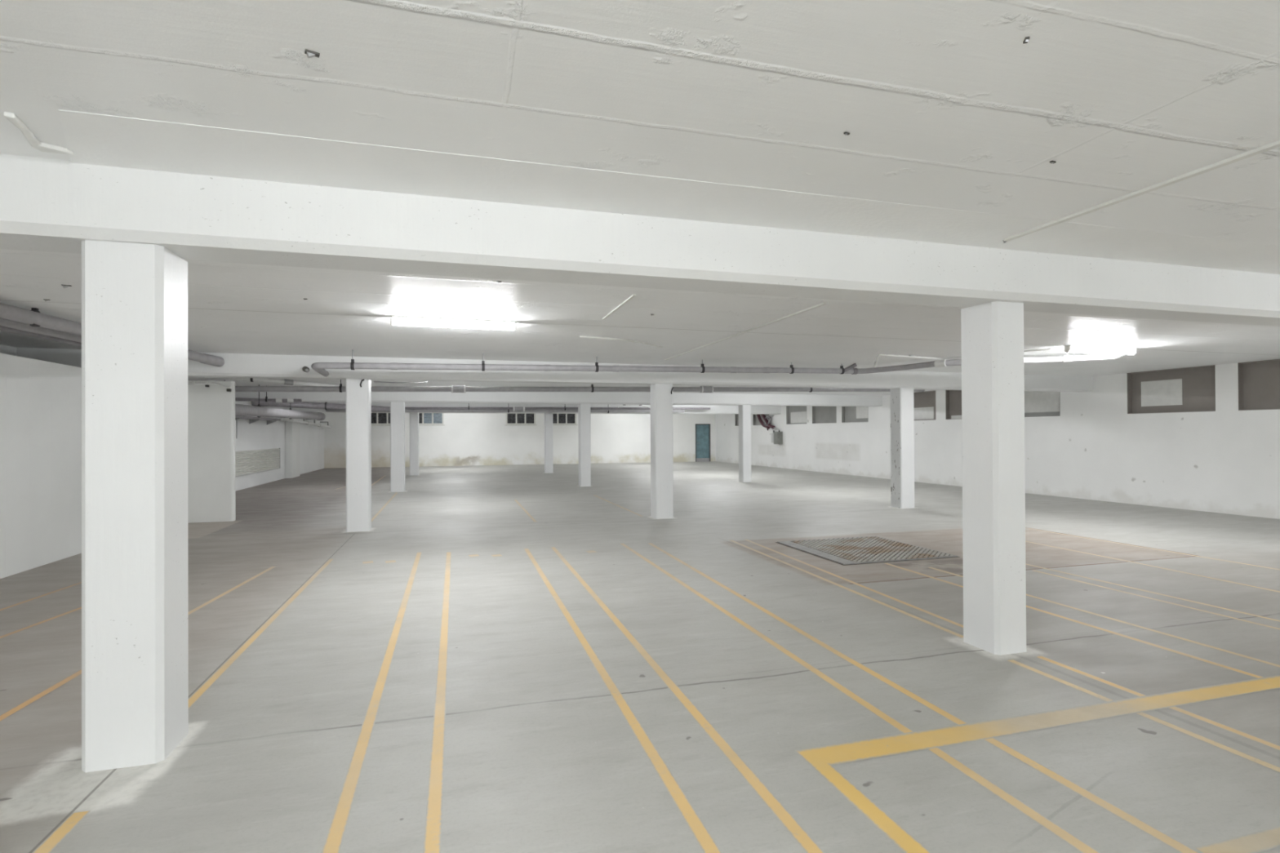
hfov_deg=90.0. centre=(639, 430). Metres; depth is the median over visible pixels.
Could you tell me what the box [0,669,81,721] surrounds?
painted line
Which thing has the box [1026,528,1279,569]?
painted line
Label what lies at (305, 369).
bolt
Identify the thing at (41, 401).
wall
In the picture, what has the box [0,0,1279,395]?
ceiling
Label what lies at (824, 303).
ceiling strip
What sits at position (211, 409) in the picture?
wall
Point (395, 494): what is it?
painted line
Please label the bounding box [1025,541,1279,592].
painted line
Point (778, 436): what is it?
meter box
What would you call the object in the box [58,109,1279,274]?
ceiling
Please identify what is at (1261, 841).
painted line
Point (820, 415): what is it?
window
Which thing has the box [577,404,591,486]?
concrete pillar
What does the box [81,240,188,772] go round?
concrete pillar
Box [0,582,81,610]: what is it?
painted line
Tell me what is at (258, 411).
drain pipe
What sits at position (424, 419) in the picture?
window
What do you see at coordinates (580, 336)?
cable
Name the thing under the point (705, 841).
painted line
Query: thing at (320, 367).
drain pipe
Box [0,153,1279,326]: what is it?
ceiling beam
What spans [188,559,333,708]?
painted line
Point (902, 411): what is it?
concrete pillar
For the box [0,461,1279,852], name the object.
floor
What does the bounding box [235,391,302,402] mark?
pipe
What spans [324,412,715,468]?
wall
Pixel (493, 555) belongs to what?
painted line
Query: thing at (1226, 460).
wall
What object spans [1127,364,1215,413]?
window
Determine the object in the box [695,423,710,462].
door
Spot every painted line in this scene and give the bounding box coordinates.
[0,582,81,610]
[0,606,81,638]
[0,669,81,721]
[32,810,90,852]
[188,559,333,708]
[188,566,275,614]
[321,552,422,852]
[362,560,373,564]
[371,492,398,522]
[385,560,395,563]
[422,551,451,852]
[468,554,479,556]
[491,554,502,556]
[514,499,536,521]
[524,548,721,852]
[551,546,824,852]
[594,495,641,516]
[620,543,1100,852]
[648,542,1198,852]
[729,539,963,637]
[744,539,963,627]
[795,675,1279,852]
[884,563,1263,678]
[928,567,1279,667]
[1007,659,1279,773]
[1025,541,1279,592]
[1025,563,1279,622]
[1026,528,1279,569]
[1033,570,1279,630]
[1036,656,1279,750]
[1194,826,1279,852]
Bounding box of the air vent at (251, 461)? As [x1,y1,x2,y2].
[235,448,280,477]
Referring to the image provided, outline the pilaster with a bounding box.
[284,418,300,478]
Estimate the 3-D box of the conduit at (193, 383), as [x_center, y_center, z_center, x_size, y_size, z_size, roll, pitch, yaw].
[-8.050,-0.809,11.808,0.885,0.180,0.103,0,0,-16]
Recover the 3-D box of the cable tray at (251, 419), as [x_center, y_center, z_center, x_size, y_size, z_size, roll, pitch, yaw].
[-11.337,-0.316,17.859,0.317,0.210,8.600,0,0,-16]
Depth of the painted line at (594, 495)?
14.07 m
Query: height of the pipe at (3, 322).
0.175 m
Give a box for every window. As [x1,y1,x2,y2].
[371,413,390,426]
[418,413,444,425]
[504,413,537,425]
[552,413,577,425]
[734,413,738,426]
[752,414,768,425]
[786,405,806,424]
[812,405,836,423]
[841,406,868,422]
[913,391,935,420]
[945,390,961,419]
[1024,391,1060,417]
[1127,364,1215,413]
[1237,359,1279,410]
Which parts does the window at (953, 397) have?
pane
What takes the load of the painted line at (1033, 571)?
on the floor
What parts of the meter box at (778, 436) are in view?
door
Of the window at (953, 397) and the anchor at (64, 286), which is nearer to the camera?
the anchor at (64, 286)
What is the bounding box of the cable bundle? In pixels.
[755,414,779,430]
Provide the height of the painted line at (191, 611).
0.001 m
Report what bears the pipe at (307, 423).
attached to the wall at (257, 435)
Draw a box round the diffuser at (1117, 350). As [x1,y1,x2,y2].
[1069,346,1135,354]
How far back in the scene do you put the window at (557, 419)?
34.27 m
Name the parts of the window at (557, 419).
pane, pane, sill, pane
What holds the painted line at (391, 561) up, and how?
on the floor
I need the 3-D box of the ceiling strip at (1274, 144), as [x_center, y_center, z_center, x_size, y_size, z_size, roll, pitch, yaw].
[3.470,-1.294,0.708,0.040,0.018,7.420,0,0,-16]
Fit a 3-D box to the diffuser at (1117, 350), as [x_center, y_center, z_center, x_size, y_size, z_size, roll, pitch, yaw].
[7.026,-1.213,9.759,1.300,0.076,0.092,0,0,-16]
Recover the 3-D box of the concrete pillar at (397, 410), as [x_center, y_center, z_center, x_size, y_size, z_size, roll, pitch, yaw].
[-6.850,0.468,18.103,0.365,2.520,0.350,0,0,-16]
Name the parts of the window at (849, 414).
pane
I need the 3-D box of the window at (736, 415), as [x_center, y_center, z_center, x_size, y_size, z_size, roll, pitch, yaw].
[5.363,-0.690,33.246,0.152,0.905,1.700,0,0,-16]
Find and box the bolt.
[302,366,309,372]
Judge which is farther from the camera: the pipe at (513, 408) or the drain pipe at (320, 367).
the pipe at (513, 408)
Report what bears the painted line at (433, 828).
on the floor
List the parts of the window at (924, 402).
pane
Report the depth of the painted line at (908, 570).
4.97 m
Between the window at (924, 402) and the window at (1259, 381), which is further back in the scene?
the window at (924, 402)
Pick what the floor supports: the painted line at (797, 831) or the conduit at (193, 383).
the painted line at (797, 831)
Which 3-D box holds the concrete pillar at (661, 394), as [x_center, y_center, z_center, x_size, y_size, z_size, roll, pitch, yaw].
[0.427,0.392,12.199,0.364,2.540,0.392,0,0,-16]
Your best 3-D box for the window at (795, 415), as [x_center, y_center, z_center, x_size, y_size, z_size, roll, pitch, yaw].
[6.892,-0.725,27.947,0.152,0.905,1.730,0,0,-16]
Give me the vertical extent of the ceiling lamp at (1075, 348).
0.102 m
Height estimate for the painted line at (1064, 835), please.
0.001 m
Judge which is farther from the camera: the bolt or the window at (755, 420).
the window at (755, 420)
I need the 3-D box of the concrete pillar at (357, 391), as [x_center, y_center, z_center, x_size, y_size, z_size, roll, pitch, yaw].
[-4.732,0.409,10.762,0.354,2.540,0.392,0,0,-16]
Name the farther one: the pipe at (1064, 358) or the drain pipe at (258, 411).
the drain pipe at (258, 411)
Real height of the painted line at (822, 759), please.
0.001 m
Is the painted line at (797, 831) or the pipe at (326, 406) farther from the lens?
the pipe at (326, 406)
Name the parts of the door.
kick plate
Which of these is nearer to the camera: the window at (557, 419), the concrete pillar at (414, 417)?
the concrete pillar at (414, 417)
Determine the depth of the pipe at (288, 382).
13.69 m
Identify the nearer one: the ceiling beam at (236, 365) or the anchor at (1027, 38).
the anchor at (1027, 38)
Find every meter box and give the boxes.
[771,430,774,442]
[773,430,782,444]
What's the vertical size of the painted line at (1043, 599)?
0.001 m
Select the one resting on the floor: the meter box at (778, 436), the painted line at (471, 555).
the painted line at (471, 555)
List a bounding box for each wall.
[0,344,324,491]
[0,353,81,578]
[187,380,235,523]
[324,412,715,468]
[715,363,1279,519]
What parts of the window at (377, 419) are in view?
pane, pane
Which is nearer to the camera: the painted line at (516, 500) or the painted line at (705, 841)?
the painted line at (705, 841)
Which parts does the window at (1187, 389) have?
pane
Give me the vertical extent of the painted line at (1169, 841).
0.001 m
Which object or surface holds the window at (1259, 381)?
in the wall at (1226, 460)
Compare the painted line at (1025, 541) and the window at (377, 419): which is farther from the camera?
the window at (377, 419)
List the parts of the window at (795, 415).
pane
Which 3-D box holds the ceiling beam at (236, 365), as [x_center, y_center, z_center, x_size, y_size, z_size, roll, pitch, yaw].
[0.714,-1.054,12.297,20.400,0.350,0.420,0,0,-16]
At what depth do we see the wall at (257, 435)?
22.30 m
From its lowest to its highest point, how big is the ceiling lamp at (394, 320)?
0.102 m
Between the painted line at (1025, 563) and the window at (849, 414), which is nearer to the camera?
the painted line at (1025, 563)
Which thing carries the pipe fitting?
hanging from the ceiling at (941, 104)
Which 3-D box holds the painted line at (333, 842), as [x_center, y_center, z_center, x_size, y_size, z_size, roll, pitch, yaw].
[-1.578,1.627,3.801,0.081,0.001,10.200,0,0,-16]
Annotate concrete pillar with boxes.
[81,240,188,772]
[345,377,371,532]
[390,402,404,492]
[409,413,418,475]
[544,413,553,473]
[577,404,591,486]
[650,383,673,519]
[738,404,751,482]
[889,387,914,508]
[960,301,1026,655]
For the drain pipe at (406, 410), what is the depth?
24.92 m
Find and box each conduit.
[187,381,231,391]
[873,347,1055,367]
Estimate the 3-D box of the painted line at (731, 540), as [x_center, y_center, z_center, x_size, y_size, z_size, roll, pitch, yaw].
[1.935,1.628,7.287,0.210,0.001,4.752,0,0,-16]
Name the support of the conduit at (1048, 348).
attached to the ceiling at (941, 104)
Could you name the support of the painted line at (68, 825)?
on the floor
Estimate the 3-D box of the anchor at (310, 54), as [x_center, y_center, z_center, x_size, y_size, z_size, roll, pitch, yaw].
[-1.104,-1.264,2.156,0.043,0.020,0.020,0,0,-33]
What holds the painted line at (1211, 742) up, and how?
on the floor
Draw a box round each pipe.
[0,302,224,366]
[0,317,81,342]
[0,325,81,346]
[204,377,339,386]
[224,380,325,420]
[235,379,924,393]
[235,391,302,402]
[251,401,390,412]
[280,417,331,428]
[311,349,961,376]
[325,408,684,413]
[404,403,710,411]
[1023,352,1124,362]
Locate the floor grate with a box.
[775,536,959,565]
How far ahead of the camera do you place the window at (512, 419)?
33.64 m
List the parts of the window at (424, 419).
pane, pane, sill, pane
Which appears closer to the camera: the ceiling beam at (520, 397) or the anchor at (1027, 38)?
the anchor at (1027, 38)
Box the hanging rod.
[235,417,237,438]
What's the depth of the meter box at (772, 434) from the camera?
29.72 m
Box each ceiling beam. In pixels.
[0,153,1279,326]
[16,347,1093,391]
[235,391,882,406]
[283,401,781,414]
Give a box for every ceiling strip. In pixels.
[602,293,635,319]
[663,302,827,360]
[1003,139,1279,241]
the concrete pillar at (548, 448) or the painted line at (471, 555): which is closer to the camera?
the painted line at (471, 555)
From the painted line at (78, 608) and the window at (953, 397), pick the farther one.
the window at (953, 397)
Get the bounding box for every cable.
[373,381,427,383]
[579,335,662,347]
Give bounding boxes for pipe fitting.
[617,404,650,408]
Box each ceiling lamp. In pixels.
[390,315,515,330]
[1063,345,1136,355]
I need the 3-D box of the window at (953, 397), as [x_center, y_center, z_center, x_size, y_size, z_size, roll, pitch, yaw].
[9.586,-0.787,18.613,0.152,0.905,1.720,0,0,-16]
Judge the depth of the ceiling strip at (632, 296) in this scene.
6.43 m
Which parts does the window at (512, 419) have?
pane, sill, pane, pane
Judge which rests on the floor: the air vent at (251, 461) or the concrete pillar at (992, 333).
the concrete pillar at (992, 333)
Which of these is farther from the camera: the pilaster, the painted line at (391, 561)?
the pilaster
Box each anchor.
[61,284,71,288]
[304,48,319,57]
[1022,36,1029,44]
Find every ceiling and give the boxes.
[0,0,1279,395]
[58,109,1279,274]
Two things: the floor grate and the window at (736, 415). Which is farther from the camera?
the window at (736, 415)
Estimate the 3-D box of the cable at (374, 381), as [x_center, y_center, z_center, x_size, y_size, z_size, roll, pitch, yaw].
[-4.467,-1.019,12.284,0.124,0.369,2.278,0,0,6]
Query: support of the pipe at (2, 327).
hanging from the ceiling at (941, 104)
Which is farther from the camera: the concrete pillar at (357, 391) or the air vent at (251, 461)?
the air vent at (251, 461)
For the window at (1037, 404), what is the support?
in the wall at (1226, 460)
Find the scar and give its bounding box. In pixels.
[3,111,74,154]
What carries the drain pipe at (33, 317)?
hanging from the ceiling at (941, 104)
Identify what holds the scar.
attached to the ceiling at (941, 104)
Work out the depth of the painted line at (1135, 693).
3.65 m
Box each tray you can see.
[235,415,280,424]
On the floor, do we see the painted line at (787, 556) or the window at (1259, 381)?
the painted line at (787, 556)
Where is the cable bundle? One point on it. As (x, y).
(767, 425)
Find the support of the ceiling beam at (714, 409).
attached to the ceiling at (941, 104)
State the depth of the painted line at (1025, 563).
6.24 m
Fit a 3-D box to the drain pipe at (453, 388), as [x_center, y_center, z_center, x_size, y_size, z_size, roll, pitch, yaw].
[-0.488,-0.994,14.750,16.752,0.433,0.172,0,0,-16]
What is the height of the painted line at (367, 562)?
0.001 m

